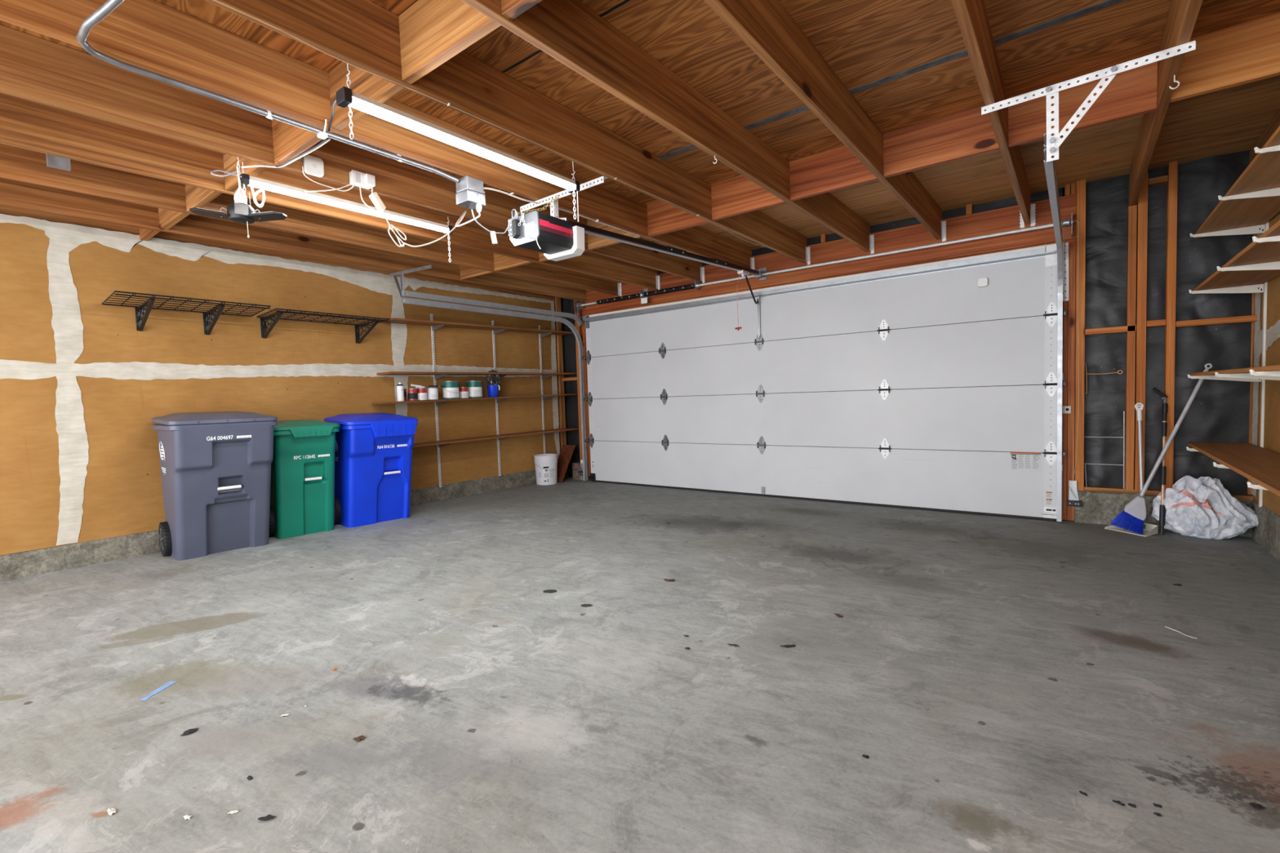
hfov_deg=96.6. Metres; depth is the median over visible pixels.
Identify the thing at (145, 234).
board
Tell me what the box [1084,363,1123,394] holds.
wire
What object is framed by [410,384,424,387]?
paint roller
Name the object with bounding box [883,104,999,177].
board
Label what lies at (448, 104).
wire
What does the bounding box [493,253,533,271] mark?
board
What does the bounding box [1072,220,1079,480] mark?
wire
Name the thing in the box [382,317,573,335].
wall shelf
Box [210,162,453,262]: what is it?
tube light
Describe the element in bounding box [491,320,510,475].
shelf standard
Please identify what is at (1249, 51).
board
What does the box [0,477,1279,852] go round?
floor
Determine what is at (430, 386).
brush
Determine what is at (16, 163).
joist
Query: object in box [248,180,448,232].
diffuser
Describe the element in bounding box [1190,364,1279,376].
shelf
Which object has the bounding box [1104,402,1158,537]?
dustpan
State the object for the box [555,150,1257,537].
wall
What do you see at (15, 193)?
joist
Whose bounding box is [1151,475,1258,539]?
trash bag
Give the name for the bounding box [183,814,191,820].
paper scrap
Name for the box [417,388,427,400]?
paint can
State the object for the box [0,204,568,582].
wall
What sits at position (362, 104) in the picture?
diffuser
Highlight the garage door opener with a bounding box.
[507,175,766,330]
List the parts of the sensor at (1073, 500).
clip plate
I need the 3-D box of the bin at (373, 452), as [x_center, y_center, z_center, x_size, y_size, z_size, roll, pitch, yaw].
[-2.469,0.380,5.280,0.719,1.006,0.658,1,4,45]
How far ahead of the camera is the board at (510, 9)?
1.85 m
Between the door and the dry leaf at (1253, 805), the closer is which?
the dry leaf at (1253, 805)
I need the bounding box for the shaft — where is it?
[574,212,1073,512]
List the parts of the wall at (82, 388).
plate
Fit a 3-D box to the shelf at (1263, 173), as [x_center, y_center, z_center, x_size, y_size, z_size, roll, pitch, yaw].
[2.601,-1.162,2.109,0.307,0.020,4.240,0,4,37]
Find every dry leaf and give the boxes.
[180,728,198,735]
[352,735,365,741]
[780,644,795,647]
[1152,803,1162,808]
[1248,803,1266,808]
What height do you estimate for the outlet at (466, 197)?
0.062 m
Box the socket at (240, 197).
[233,186,247,204]
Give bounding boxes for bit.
[257,814,275,821]
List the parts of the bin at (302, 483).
lid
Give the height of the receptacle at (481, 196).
0.035 m
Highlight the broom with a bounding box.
[1111,363,1212,534]
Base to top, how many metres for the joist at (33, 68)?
0.270 m
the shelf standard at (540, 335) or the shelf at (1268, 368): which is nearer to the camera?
the shelf at (1268, 368)
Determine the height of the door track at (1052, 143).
2.320 m
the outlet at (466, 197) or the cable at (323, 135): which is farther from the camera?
the outlet at (466, 197)
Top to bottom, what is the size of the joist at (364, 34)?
0.270 m
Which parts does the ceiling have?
deck panel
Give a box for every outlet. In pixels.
[349,169,375,189]
[455,188,485,208]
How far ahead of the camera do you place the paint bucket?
7.20 m
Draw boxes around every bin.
[151,411,277,560]
[269,419,340,538]
[324,413,417,528]
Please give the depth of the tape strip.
2.19 m
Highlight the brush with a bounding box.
[428,385,443,387]
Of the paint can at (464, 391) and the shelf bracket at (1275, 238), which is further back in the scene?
the paint can at (464, 391)
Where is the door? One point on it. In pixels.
(923, 386)
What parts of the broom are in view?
handle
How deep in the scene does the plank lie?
7.55 m
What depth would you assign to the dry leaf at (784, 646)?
2.39 m
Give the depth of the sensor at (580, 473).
7.48 m
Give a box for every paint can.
[404,388,406,400]
[408,388,417,400]
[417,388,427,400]
[426,387,438,399]
[442,381,459,399]
[458,386,468,398]
[466,380,482,398]
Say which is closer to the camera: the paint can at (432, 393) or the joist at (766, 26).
the joist at (766, 26)
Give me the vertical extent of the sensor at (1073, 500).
0.190 m
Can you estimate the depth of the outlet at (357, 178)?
3.26 m
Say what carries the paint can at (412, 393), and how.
on the wall shelf at (530, 396)
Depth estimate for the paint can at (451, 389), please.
6.13 m
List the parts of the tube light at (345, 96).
power cord, hanging chain, hanging chain, pull cord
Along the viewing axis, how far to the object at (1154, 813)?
1.40 m
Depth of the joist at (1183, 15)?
2.53 m
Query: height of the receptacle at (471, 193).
0.035 m
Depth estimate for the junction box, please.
3.09 m
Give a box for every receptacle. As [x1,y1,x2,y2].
[355,172,360,182]
[469,191,474,199]
[479,194,483,202]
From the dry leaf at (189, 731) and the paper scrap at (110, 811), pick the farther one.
the dry leaf at (189, 731)
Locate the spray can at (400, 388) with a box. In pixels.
[396,382,404,401]
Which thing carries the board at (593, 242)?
attached to the joist at (33, 68)
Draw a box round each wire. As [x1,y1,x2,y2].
[213,0,816,262]
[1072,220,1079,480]
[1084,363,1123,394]
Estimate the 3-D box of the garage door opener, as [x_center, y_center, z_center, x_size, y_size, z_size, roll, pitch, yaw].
[0.354,-1.199,4.587,0.741,0.682,3.219,0,4,37]
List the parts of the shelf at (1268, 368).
shelf panel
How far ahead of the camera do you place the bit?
1.48 m
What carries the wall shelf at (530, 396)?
on the shelf standard at (494, 332)
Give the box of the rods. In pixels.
[1084,411,1124,488]
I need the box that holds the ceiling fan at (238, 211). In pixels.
[189,156,287,237]
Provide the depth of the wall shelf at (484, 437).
6.57 m
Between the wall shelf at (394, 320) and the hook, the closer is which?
the hook
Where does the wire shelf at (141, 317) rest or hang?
attached to the wall at (82, 388)
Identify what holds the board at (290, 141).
attached to the joist at (33, 68)
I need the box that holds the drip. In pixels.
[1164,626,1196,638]
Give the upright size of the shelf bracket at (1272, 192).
1.830 m
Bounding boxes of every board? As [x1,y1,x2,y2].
[138,227,159,240]
[158,208,189,230]
[184,184,222,212]
[222,152,268,191]
[271,112,332,164]
[328,61,404,130]
[399,0,501,84]
[459,265,495,279]
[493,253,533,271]
[501,0,542,20]
[538,250,586,262]
[586,219,643,249]
[647,200,710,237]
[711,175,786,220]
[789,145,878,200]
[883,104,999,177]
[1008,60,1157,146]
[1169,12,1279,102]
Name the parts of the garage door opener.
bead chain, plate, brass chain, rail, release cord, door arm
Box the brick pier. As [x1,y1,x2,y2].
[572,462,588,480]
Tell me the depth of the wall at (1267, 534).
3.52 m
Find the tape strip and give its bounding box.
[138,681,176,700]
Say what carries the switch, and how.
attached to the wall at (1140, 263)
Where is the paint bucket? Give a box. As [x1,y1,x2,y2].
[533,453,557,484]
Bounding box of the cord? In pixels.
[471,208,511,244]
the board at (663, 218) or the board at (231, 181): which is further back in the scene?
the board at (663, 218)
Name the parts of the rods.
upright rod, cross rod, cross rod, upright rod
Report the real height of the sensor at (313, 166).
0.202 m
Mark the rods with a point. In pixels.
(1123, 437)
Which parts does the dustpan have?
pan handle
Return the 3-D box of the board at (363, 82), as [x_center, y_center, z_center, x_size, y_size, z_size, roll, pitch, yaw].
[-1.177,-1.483,2.438,0.553,0.245,0.040,0,4,37]
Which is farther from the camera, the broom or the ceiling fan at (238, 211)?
the broom
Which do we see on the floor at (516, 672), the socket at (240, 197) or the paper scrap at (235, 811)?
the paper scrap at (235, 811)
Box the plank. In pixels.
[556,444,575,483]
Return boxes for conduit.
[75,0,458,182]
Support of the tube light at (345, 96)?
hanging from the joist at (364, 34)
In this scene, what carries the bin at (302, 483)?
on the floor at (516, 672)
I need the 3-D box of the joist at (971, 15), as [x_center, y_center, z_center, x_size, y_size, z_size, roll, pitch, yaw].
[0.714,-1.482,1.442,0.108,0.270,7.728,0,4,37]
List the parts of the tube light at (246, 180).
power cord, hanging chain, bundled cord, hanging chain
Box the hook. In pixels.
[1168,75,1179,88]
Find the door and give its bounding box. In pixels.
[581,243,1066,521]
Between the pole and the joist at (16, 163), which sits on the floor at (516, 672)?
the pole
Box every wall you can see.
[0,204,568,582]
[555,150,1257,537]
[1249,109,1279,561]
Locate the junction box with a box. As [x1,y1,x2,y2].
[455,175,485,212]
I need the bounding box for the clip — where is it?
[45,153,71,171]
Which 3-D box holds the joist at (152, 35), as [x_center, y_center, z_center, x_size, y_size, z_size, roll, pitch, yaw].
[-1.180,-1.494,2.893,0.073,0.270,7.728,0,4,37]
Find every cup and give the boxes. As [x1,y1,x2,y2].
[485,369,501,397]
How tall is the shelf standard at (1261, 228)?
1.850 m
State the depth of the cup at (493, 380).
6.62 m
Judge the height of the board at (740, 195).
0.245 m
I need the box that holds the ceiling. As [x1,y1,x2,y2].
[0,0,1279,249]
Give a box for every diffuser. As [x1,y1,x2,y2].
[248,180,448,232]
[349,97,575,190]
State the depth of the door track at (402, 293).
6.36 m
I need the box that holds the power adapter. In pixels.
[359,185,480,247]
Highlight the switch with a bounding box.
[1062,405,1071,413]
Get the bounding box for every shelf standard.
[430,314,449,487]
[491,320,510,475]
[538,325,555,453]
[1186,220,1269,512]
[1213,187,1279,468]
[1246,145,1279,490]
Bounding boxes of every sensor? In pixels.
[302,154,353,191]
[577,459,582,475]
[977,277,988,287]
[1066,480,1081,506]
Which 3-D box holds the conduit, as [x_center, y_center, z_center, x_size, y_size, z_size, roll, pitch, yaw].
[-1.278,-1.314,2.378,0.539,0.075,1.495,0,4,37]
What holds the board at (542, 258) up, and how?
attached to the joist at (26, 124)
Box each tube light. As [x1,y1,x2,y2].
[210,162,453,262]
[327,63,580,222]
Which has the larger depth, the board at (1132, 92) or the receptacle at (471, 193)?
the receptacle at (471, 193)
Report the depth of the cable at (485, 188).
3.75 m
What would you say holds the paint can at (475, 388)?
on the wall shelf at (530, 396)
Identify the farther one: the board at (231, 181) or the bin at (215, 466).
the bin at (215, 466)
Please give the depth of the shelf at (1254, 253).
3.13 m
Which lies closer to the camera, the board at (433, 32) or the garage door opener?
the board at (433, 32)
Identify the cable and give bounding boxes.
[241,119,330,168]
[483,186,639,235]
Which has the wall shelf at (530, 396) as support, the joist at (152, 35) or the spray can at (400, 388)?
the spray can at (400, 388)
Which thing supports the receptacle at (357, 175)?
attached to the outlet at (357, 178)
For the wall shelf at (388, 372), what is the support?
on the shelf standard at (494, 332)
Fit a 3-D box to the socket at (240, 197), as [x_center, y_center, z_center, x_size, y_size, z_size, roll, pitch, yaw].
[-2.009,-1.155,2.868,0.056,0.092,0.056,0,4,37]
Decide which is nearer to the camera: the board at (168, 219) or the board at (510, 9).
the board at (510, 9)
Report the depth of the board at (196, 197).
3.49 m
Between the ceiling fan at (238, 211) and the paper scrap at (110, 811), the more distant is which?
the ceiling fan at (238, 211)
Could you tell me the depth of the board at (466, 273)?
5.77 m
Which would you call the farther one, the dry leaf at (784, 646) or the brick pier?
the brick pier
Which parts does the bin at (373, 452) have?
lid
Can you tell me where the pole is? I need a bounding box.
[1152,387,1168,534]
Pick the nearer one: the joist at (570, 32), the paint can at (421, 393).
the joist at (570, 32)
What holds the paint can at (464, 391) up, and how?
on the wall shelf at (530, 396)
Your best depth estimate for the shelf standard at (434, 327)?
6.22 m
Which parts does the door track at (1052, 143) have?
rail, curved rail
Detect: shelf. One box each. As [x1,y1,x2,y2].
[101,290,271,334]
[256,307,390,343]
[371,393,577,404]
[376,371,576,375]
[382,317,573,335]
[413,427,577,447]
[1186,442,1279,496]
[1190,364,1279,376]
[1191,220,1279,294]
[1193,125,1279,238]
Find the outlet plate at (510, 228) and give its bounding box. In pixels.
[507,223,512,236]
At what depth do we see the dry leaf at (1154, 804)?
1.43 m
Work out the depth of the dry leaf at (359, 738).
1.83 m
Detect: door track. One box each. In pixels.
[390,264,588,480]
[981,40,1195,521]
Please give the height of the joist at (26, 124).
0.270 m
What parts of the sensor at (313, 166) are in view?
cord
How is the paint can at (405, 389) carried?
on the wall shelf at (530, 396)
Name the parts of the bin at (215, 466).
lid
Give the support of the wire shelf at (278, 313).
attached to the wall at (82, 388)
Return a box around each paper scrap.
[106,808,115,815]
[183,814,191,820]
[227,808,239,813]
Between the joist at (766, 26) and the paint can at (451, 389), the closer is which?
the joist at (766, 26)
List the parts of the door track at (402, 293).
rail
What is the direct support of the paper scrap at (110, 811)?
on the floor at (516, 672)
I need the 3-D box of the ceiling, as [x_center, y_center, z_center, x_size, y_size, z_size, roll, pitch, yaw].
[-0.824,-1.640,2.692,6.900,0.024,7.860,0,4,37]
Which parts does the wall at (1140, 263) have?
sill plate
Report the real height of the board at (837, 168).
0.245 m
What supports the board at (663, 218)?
attached to the joist at (152, 35)
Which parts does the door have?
lift handle, panel, panel, panel, panel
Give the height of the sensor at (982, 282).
0.075 m
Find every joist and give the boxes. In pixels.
[0,0,755,269]
[0,24,704,283]
[0,93,660,289]
[0,142,622,296]
[0,177,586,301]
[204,0,810,264]
[461,0,874,253]
[703,0,946,241]
[951,0,1035,228]
[1128,0,1203,205]
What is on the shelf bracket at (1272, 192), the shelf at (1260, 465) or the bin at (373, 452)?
the shelf at (1260, 465)

